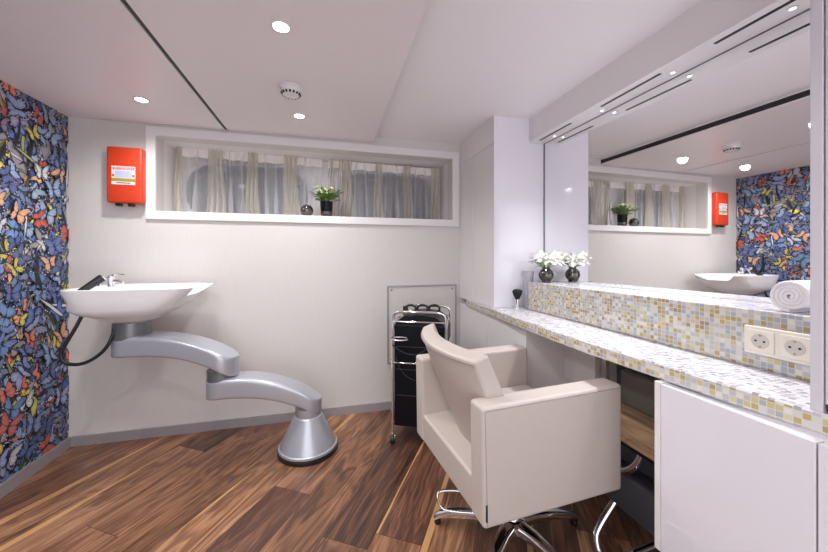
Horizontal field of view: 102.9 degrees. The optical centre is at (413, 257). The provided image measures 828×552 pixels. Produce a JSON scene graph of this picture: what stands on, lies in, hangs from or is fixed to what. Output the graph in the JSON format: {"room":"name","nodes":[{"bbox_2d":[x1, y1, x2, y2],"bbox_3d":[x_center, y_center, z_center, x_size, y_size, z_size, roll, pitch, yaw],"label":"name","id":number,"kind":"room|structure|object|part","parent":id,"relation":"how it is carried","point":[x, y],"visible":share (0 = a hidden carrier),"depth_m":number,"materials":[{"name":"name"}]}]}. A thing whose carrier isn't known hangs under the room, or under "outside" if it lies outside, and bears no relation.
{"room":"salon","nodes":[
{"label":"salon","id":0,"kind":"room"},
{"bbox_2d":[0,80,68,483],"bbox_3d":[-1.715,0.119,0.314,0.114,2.062,3.673,0,0,-15],"label":"wall","id":1,"kind":"structure","parent":0,"point":[34,233],"depth_m":1.75,"materials":[{"name":"paper"}]},
{"bbox_2d":[0,437,70,498],"bbox_3d":[-1.658,1.120,0.323,0.028,0.060,3.461,0,0,-15],"label":"baseboard","id":2,"kind":"structure","parent":1,"relation":"attached to","point":[31,468],"depth_m":1.75,"materials":[{"name":"metal"}]},
{"bbox_2d":[0,0,224,129],"bbox_3d":[-1.254,-0.884,0.434,0.865,0.056,3.473,0,0,-15],"label":"ceiling panel","id":3,"kind":"object","parent":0,"point":[88,59],"visible":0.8,"depth_m":1.46,"materials":[{"name":"paint"}]},
{"bbox_2d":[132,96,150,102],"bbox_3d":[-1.475,-0.853,1.786,0.080,0.005,0.080,0,0,-15],"label":"recessed light","id":4,"kind":"object","parent":3,"relation":"attached to","point":[136,98],"visible":1,"depth_m":1.78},
{"bbox_2d":[121,0,225,128],"bbox_3d":[-0.826,-0.887,0.546,0.020,0.047,3.473,0,0,-15],"label":"trim","id":5,"kind":"structure","parent":3,"relation":"attached to","point":[127,5],"depth_m":1.41,"materials":[{"name":"black plastic"}]},
{"bbox_2d":[67,117,466,436],"bbox_3d":[-0.687,0.119,2.428,3.169,2.062,0.100,0,0,-15],"label":"wall","id":6,"kind":"structure","parent":0,"point":[306,303],"depth_m":2.24,"materials":[{"name":"paint"}]},
{"bbox_2d":[107,146,145,206],"bbox_3d":[-1.788,-0.499,2.056,0.188,0.362,0.064,0,0,-15],"label":"box","id":7,"kind":"object","parent":6,"relation":"attached to","point":[126,167],"visible":1,"depth_m":2.03,"materials":[{"name":"red plastic"}]},
{"bbox_3d":[-1.784,-0.504,2.026,0.122,0.112,0.001,0,0,-15],"label":"label plate","id":8,"kind":"part","parent":7,"relation":"part of","materials":[{"name":"paper"}]},
{"bbox_2d":[115,170,131,177],"bbox_3d":[-1.783,-0.511,2.025,0.086,0.042,0.001,0,0,-15],"label":"label","id":9,"kind":"object","parent":7,"relation":"on","point":[118,173],"depth_m":2.02,"materials":[{"name":"white paper"}]},
{"bbox_2d":[67,401,390,446],"bbox_3d":[-0.869,1.120,2.323,2.564,0.060,0.012,0,0,-15],"label":"baseboard","id":10,"kind":"structure","parent":6,"relation":"attached to","point":[99,438],"depth_m":2.19,"materials":[{"name":"metal"}]},
{"bbox_2d":[182,160,311,214],"bbox_3d":[-1.269,-0.490,2.549,0.920,0.480,0.025,0,0,-15],"label":"window","id":11,"kind":"structure","parent":6,"relation":"in","point":[270,176],"depth_m":2.54,"materials":[{"name":"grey glass"}]},
{"bbox_2d":[174,146,321,214],"bbox_3d":[-1.210,-0.545,2.477,1.001,0.490,0.062,0,0,-15],"label":"sheer curtain","id":12,"kind":"object","parent":6,"relation":"hanging from","point":[216,202],"visible":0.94,"depth_m":2.45,"materials":[{"name":"beige fabric"}]},
{"bbox_2d":[146,126,458,226],"bbox_3d":[-0.675,-0.541,2.371,2.134,0.593,0.016,0,0,-15],"label":"trim","id":13,"kind":"structure","parent":6,"relation":"attached to","point":[152,132],"depth_m":2.31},
{"bbox_2d":[164,141,447,219],"bbox_3d":[-0.733,-0.541,2.595,2.066,0.528,0.247,0,0,-15],"label":"trim","id":14,"kind":"structure","parent":6,"relation":"attached to","point":[317,176],"depth_m":2.59,"materials":[{"name":"white paint"}]},
{"bbox_2d":[300,204,312,215],"bbox_3d":[-0.783,-0.343,2.416,0.092,0.090,0.092,0,0,-15],"label":"glass ball","id":15,"kind":"object","parent":14,"relation":"on","point":[306,209],"visible":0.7,"depth_m":2.38,"materials":[{"name":"glass"}]},
{"bbox_2d":[311,186,342,215],"bbox_3d":[-0.659,-0.413,2.463,0.264,0.231,0.281,0,0,-15],"label":"potted flowers","id":16,"kind":"object","parent":6,"relation":"on","point":[326,206],"visible":1,"depth_m":2.42,"materials":[{"name":"green plant"}]},
{"bbox_3d":[-0.652,-0.356,2.460,0.092,0.118,0.092,0,0,-15],"label":"pot","id":17,"kind":"part","parent":16,"relation":"part of","materials":[{"name":"black ceramic"}]},
{"bbox_2d":[334,170,430,218],"bbox_3d":[-0.219,-0.490,2.822,0.900,0.480,0.025,0,0,-15],"label":"window","id":18,"kind":"structure","parent":6,"relation":"in","point":[362,180],"depth_m":2.83,"materials":[{"name":"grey glass"}]},
{"bbox_2d":[328,159,440,218],"bbox_3d":[-0.228,-0.534,2.733,0.938,0.487,0.062,0,0,-15],"label":"sheer curtain","id":19,"kind":"object","parent":6,"relation":"hanging from","point":[345,167],"visible":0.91,"depth_m":2.71,"materials":[{"name":"beige fabric"}]},
{"bbox_2d":[387,284,456,363],"bbox_3d":[0.068,0.510,2.566,0.560,0.594,0.012,0,0,-15],"label":"access panel","id":20,"kind":"object","parent":6,"relation":"attached to","point":[398,296],"visible":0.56,"depth_m":2.56,"materials":[{"name":"plastic"}]},
{"bbox_2d":[126,0,428,142],"bbox_3d":[-0.344,-0.884,0.671,0.977,0.056,3.473,0,0,-15],"label":"ceiling panel","id":21,"kind":"object","parent":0,"point":[347,58],"visible":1,"depth_m":1.39,"materials":[{"name":"paint"}]},
{"bbox_2d":[269,19,292,33],"bbox_3d":[-0.492,-0.853,1.220,0.080,0.005,0.080,0,0,-15],"label":"recessed light","id":22,"kind":"object","parent":21,"relation":"attached to","point":[281,26],"visible":1,"depth_m":1.22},
{"bbox_2d":[279,81,301,99],"bbox_3d":[-0.618,-0.833,1.658,0.110,0.044,0.110,0,0,-15],"label":"smoke detector","id":23,"kind":"object","parent":21,"relation":"attached to","point":[290,90],"visible":1,"depth_m":1.63,"materials":[{"name":"white plastic"}]},
{"bbox_2d":[292,113,305,118],"bbox_3d":[-0.692,-0.853,1.990,0.080,0.005,0.080,0,0,-15],"label":"recessed light","id":24,"kind":"object","parent":21,"relation":"attached to","point":[296,115],"visible":1,"depth_m":1.98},
{"bbox_2d":[0,409,659,551],"bbox_3d":[-0.236,1.190,0.700,3.169,0.080,3.673,0,0,-15],"label":"floor","id":25,"kind":"structure","parent":0,"point":[223,490],"depth_m":1.55,"materials":[{"name":"brown wood"}]},
{"bbox_2d":[59,273,337,466],"bbox_3d":[-1.149,0.619,1.940,1.374,1.061,0.453,0,0,-10],"label":"basin","id":26,"kind":"object","parent":25,"relation":"on","point":[309,439],"visible":1,"depth_m":1.81,"materials":[{"name":"silver metal"}]},
{"bbox_2d":[106,273,125,287],"bbox_3d":[-1.683,0.128,1.869,0.096,0.080,0.044,0,0,-15],"label":"faucet","id":27,"kind":"object","parent":26,"relation":"on","point":[111,278],"depth_m":1.86,"materials":[{"name":"silver metal"}]},
{"bbox_3d":[-1.525,0.259,1.871,0.594,0.193,0.431,0,0,-15],"label":"bowl","id":28,"kind":"part","parent":26,"relation":"part of","materials":[{"name":"white ceramic"}]},
{"bbox_3d":[-1.329,0.548,1.857,0.644,0.247,0.176,0,0,-7],"label":"arm","id":29,"kind":"part","parent":26,"relation":"part of","materials":[{"name":"silver metal"}]},
{"bbox_3d":[-0.865,0.800,1.932,0.629,0.251,0.156,0,0,-12],"label":"arm","id":30,"kind":"part","parent":26,"relation":"part of","materials":[{"name":"silver metal"}]},
{"bbox_2d":[390,304,451,443],"bbox_3d":[0.052,0.725,2.121,0.362,0.848,0.402,0,0,11],"label":"trolley","id":31,"kind":"object","parent":25,"relation":"on","point":[407,343],"visible":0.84,"depth_m":2.03,"materials":[{"name":"black plastic"}]},
{"bbox_3d":[0.030,0.650,2.012,0.330,0.010,0.011,0,0,11],"label":"cross rail","id":32,"kind":"part","parent":31,"relation":"part of","materials":[{"name":"silver metal"}]},
{"bbox_3d":[0.030,0.395,2.012,0.330,0.010,0.011,0,0,11],"label":"cross rail","id":33,"kind":"part","parent":31,"relation":"part of","materials":[{"name":"silver metal"}]},
{"bbox_3d":[0.059,0.387,2.154,0.311,0.067,0.278,0,0,11],"label":"lid","id":34,"kind":"part","parent":31,"relation":"part of","materials":[{"name":"silver metal"}]},
{"bbox_2d":[460,302,564,388],"bbox_3d":[0.681,0.758,2.261,0.404,0.784,0.912,0,0,-15],"label":"base cabinet","id":35,"kind":"object","parent":25,"relation":"on","point":[478,329],"visible":0.11,"depth_m":1.83,"materials":[{"name":"white wood"}]},
{"bbox_3d":[0.432,0.730,2.424,0.005,0.721,0.468,0,0,-15],"label":"door","id":36,"kind":"part","parent":35,"relation":"part of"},
{"bbox_3d":[0.547,0.730,1.982,0.005,0.721,0.440,0,0,-15],"label":"door","id":37,"kind":"part","parent":35,"relation":"part of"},
{"bbox_2d":[416,323,620,551],"bbox_3d":[0.378,0.723,1.342,0.682,0.854,0.661,0,0,-20],"label":"chair","id":38,"kind":"object","parent":25,"relation":"on","point":[516,452],"visible":1,"depth_m":1.12,"materials":[{"name":"beige leather"}]},
{"bbox_3d":[0.363,0.772,1.369,0.534,0.133,0.444,0,0,-20],"label":"seat","id":39,"kind":"part","parent":38,"relation":"part of","materials":[{"name":"beige leather"}]},
{"bbox_3d":[0.191,0.503,1.292,0.287,0.414,0.455,0,0,-20],"label":"backrest","id":40,"kind":"part","parent":38,"relation":"part of","materials":[{"name":"beige leather"}]},
{"bbox_3d":[0.228,1.088,1.389,0.296,0.090,0.055,0,0,18],"label":"leg","id":41,"kind":"part","parent":38,"relation":"part of","materials":[{"name":"silver metal"}]},
{"bbox_3d":[0.293,0.648,1.617,0.579,0.383,0.083,0,0,-20],"label":"armrest","id":42,"kind":"part","parent":38,"relation":"part of","materials":[{"name":"beige leather"}]},
{"bbox_3d":[0.291,1.088,1.190,0.055,0.090,0.296,0,0,36],"label":"leg","id":43,"kind":"part","parent":38,"relation":"part of","materials":[{"name":"silver metal"}]},
{"bbox_3d":[0.444,0.672,1.398,0.428,0.075,0.429,0,0,-20],"label":"seat","id":44,"kind":"part","parent":38,"relation":"part of","materials":[{"name":"beige leather"}]},
{"bbox_3d":[0.501,1.088,1.189,0.055,0.090,0.296,0,0,-36],"label":"leg","id":45,"kind":"part","parent":38,"relation":"part of","materials":[{"name":"silver metal"}]},
{"bbox_3d":[0.466,0.648,1.132,0.579,0.383,0.083,0,0,-20],"label":"armrest","id":46,"kind":"part","parent":38,"relation":"part of","materials":[{"name":"beige leather"}]},
{"bbox_3d":[0.565,1.088,1.392,0.297,0.090,0.055,0,0,-20],"label":"leg","id":47,"kind":"part","parent":38,"relation":"part of","materials":[{"name":"silver metal"}]},
{"bbox_2d":[592,369,657,551],"bbox_3d":[0.885,0.839,1.347,0.406,0.615,0.560,0,0,-15],"label":"seat","id":48,"kind":"object","parent":25,"relation":"on","point":[637,389],"visible":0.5,"depth_m":1.36,"materials":[{"name":"brown wood"}]},
{"bbox_2d":[621,369,655,418],"bbox_3d":[1.068,0.615,1.356,0.047,0.166,0.485,0,0,-15],"label":"cushion","id":49,"kind":"object","parent":48,"relation":"on","point":[637,389],"depth_m":1.49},
{"bbox_2d":[605,458,654,536],"bbox_3d":[1.213,1.070,0.761,0.132,0.160,2.260,0,0,-15],"label":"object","id":50,"kind":"structure","parent":25,"relation":"on","point":[636,494],"depth_m":1.45,"materials":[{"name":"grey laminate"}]},
{"bbox_2d":[376,0,701,143],"bbox_3d":[-0.236,-0.952,0.700,3.169,0.080,3.673,0,0,-15],"label":"ceiling","id":51,"kind":"structure","parent":0,"point":[467,63],"depth_m":1.48,"materials":[{"name":"paint"}]},
{"bbox_2d":[529,0,809,143],"bbox_3d":[1.199,-0.834,0.784,0.149,0.155,2.912,0,0,-15],"label":"ceiling bulkhead","id":52,"kind":"structure","parent":51,"relation":"attached to","point":[708,29],"depth_m":1.31,"materials":[{"name":"white paint"}]},
{"bbox_2d":[786,5,798,11],"bbox_3d":[1.150,-0.756,1.002,0.025,0.003,0.025,0,0,-15],"label":"spotlight","id":53,"kind":"object","parent":52,"relation":"attached to","point":[794,7],"visible":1,"depth_m":1.00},
{"bbox_2d":[538,267,553,281],"bbox_3d":[0.814,0.105,2.033,0.088,0.092,0.088,0,0,-15],"label":"vase","id":54,"kind":"object","parent":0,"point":[545,274],"depth_m":2.01,"materials":[{"name":"glass"}]},
{"bbox_3d":[1.248,0.119,1.086,0.100,2.062,3.673,0,0,-15],"label":"wall","id":55,"kind":"structure","parent":0,"visible":0},
{"bbox_2d":[565,345,616,383],"bbox_3d":[0.941,0.678,1.746,0.162,0.624,0.215,0,0,-15],"label":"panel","id":56,"kind":"structure","parent":55,"relation":"attached to","point":[579,365],"depth_m":1.70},
{"bbox_2d":[601,358,609,379],"bbox_3d":[0.918,0.678,1.583,0.025,0.624,0.030,0,0,-15],"label":"trim","id":57,"kind":"structure","parent":55,"relation":"attached to","point":[605,365],"depth_m":1.57,"materials":[{"name":"metal"}]},
{"bbox_2d":[617,364,661,480],"bbox_3d":[1.075,0.678,1.492,0.032,0.624,0.345,0,0,-15],"label":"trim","id":58,"kind":"structure","parent":55,"relation":"attached to","point":[647,468],"depth_m":1.56,"materials":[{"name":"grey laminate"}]},
{"bbox_2d":[466,300,827,435],"bbox_3d":[0.858,0.344,1.438,0.477,0.043,2.310,0,0,-15],"label":"countertop","id":59,"kind":"structure","parent":55,"relation":"attached to","point":[785,398],"depth_m":0.99,"materials":[{"name":"multicoloured tile"}]},
{"bbox_2d":[460,115,543,307],"bbox_3d":[0.636,-0.295,2.431,0.405,1.232,0.560,0,0,-15],"label":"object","id":60,"kind":"object","parent":59,"relation":"on","point":[502,172],"visible":0.94,"depth_m":2.17,"materials":[{"name":"white paint"}]},
{"bbox_3d":[0.402,-0.207,2.538,0.004,1.058,0.234,0,0,-15],"label":"door","id":61,"kind":"part","parent":60,"relation":"part of","materials":[{"name":"white paint"}]},
{"bbox_3d":[0.443,-0.825,2.381,0.004,0.172,0.560,0,0,-15],"label":"filler panel","id":62,"kind":"part","parent":60,"relation":"part of","materials":[{"name":"white paint"}]},
{"bbox_3d":[0.473,-0.207,2.266,0.004,1.058,0.323,0,0,-15],"label":"door","id":63,"kind":"part","parent":60,"relation":"part of","materials":[{"name":"white paint"}]},
{"bbox_3d":[0.708,-0.295,2.162,0.402,1.232,0.004,0,0,-15],"label":"panel","id":64,"kind":"part","parent":60,"relation":"part of","materials":[{"name":"white paint"}]},
{"bbox_2d":[512,289,521,308],"bbox_3d":[0.643,0.259,2.054,0.062,0.126,0.062,0,0,-15],"label":"makeup brush","id":65,"kind":"object","parent":59,"relation":"on","point":[517,293],"visible":1,"depth_m":2.04,"materials":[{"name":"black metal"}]},
{"bbox_3d":[0.643,0.290,2.054,0.024,0.062,0.024,0,0,-15],"label":"handle","id":66,"kind":"part","parent":65,"relation":"part of","materials":[{"name":"silver metal"}]},
{"bbox_2d":[523,271,533,308],"bbox_3d":[0.721,0.204,2.079,0.066,0.235,0.066,0,0,-15],"label":"glass tumbler","id":67,"kind":"object","parent":59,"relation":"on","point":[528,275],"visible":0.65,"depth_m":2.06,"materials":[{"name":"clear glass"}]},
{"bbox_2d":[528,281,809,381],"bbox_3d":[0.987,0.237,1.440,0.226,0.170,1.328,0,0,-15],"label":"ledge","id":68,"kind":"object","parent":59,"relation":"on","point":[711,326],"visible":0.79,"depth_m":1.19,"materials":[{"name":"multicoloured tile"}]},
{"bbox_2d":[528,250,565,281],"bbox_3d":[0.824,0.052,2.041,0.218,0.199,0.251,0,0,6],"label":"flower vase","id":69,"kind":"object","parent":68,"relation":"on","point":[546,274],"visible":0.98,"depth_m":2.00,"materials":[{"name":"plant"}]},
{"bbox_3d":[0.764,0.006,2.123,0.077,0.076,0.073,0,0,11],"label":"flower","id":70,"kind":"part","parent":69,"relation":"part of","materials":[{"name":"white plant"}]},
{"bbox_3d":[0.752,-0.008,1.966,0.080,0.073,0.091,0,0,-15],"label":"flower","id":71,"kind":"part","parent":69,"relation":"part of","materials":[{"name":"white plant"}]},
{"bbox_3d":[0.797,0.010,1.954,0.075,0.068,0.077,0,0,-36],"label":"flower","id":72,"kind":"part","parent":69,"relation":"part of","materials":[{"name":"white plant"}]},
{"bbox_3d":[0.842,0.014,1.949,0.070,0.079,0.079,0,0,39],"label":"flower","id":73,"kind":"part","parent":69,"relation":"part of","materials":[{"name":"white plant"}]},
{"bbox_3d":[0.889,0.017,1.978,0.061,0.085,0.086,0,0,30],"label":"flower","id":74,"kind":"part","parent":69,"relation":"part of","materials":[{"name":"white plant"}]},
{"bbox_2d":[744,324,809,365],"bbox_3d":[1.001,0.239,0.908,0.013,0.081,0.152,0,0,-15],"label":"double socket","id":75,"kind":"object","parent":68,"relation":"attached to","point":[794,347],"visible":0.94,"depth_m":0.91,"materials":[{"name":"plastic"}]},
{"bbox_2d":[770,280,809,312],"bbox_3d":[1.089,0.108,0.922,0.126,0.087,0.082,0,0,-15],"label":"rolled towel","id":76,"kind":"object","parent":68,"relation":"on","point":[788,296],"visible":0.76,"depth_m":0.90,"materials":[{"name":"white fabric"}]},
{"bbox_2d":[810,0,827,412],"bbox_3d":[1.110,-0.218,0.540,0.442,1.078,0.446,0,0,-15],"label":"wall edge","id":77,"kind":"object","parent":59,"relation":"on","point":[818,9],"visible":1,"depth_m":0.69,"materials":[{"name":"white paint"}]},
{"bbox_3d":[0.911,-0.228,0.477,0.020,1.059,0.424,0,0,-15],"label":"door","id":78,"kind":"part","parent":77,"relation":"part of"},
{"bbox_2d":[544,8,809,143],"bbox_3d":[1.063,-0.756,1.504,0.003,0.002,1.440,0,0,-16],"label":"trim","id":79,"kind":"structure","parent":55,"relation":"attached to","point":[809,8],"depth_m":1.28,"materials":[{"name":"metal"}]},
{"bbox_2d":[544,10,809,302],"bbox_3d":[1.068,-0.303,1.507,0.037,0.908,1.444,0,0,-15],"label":"wall mirror","id":80,"kind":"object","parent":55,"relation":"attached to","point":[698,183],"visible":0.78,"depth_m":1.29,"materials":[{"name":"silver mirror"}]},
{"bbox_2d":[655,380,827,551],"bbox_3d":[1.096,0.615,0.505,0.486,0.500,1.124,0,0,-15],"label":"base cabinet","id":81,"kind":"object","parent":55,"relation":"attached to","point":[729,477],"visible":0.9,"depth_m":0.80,"materials":[{"name":"white laminate"}]},
{"bbox_3d":[0.736,0.617,0.982,0.030,0.497,0.018,0,0,-15],"label":"panel","id":82,"kind":"part","parent":81,"relation":"part of","materials":[{"name":"white wood"}]},
{"bbox_3d":[0.876,0.618,0.442,0.029,0.494,0.454,0,0,-15],"label":"door","id":83,"kind":"part","parent":81,"relation":"part of","materials":[{"name":"white paint"}]}
]}

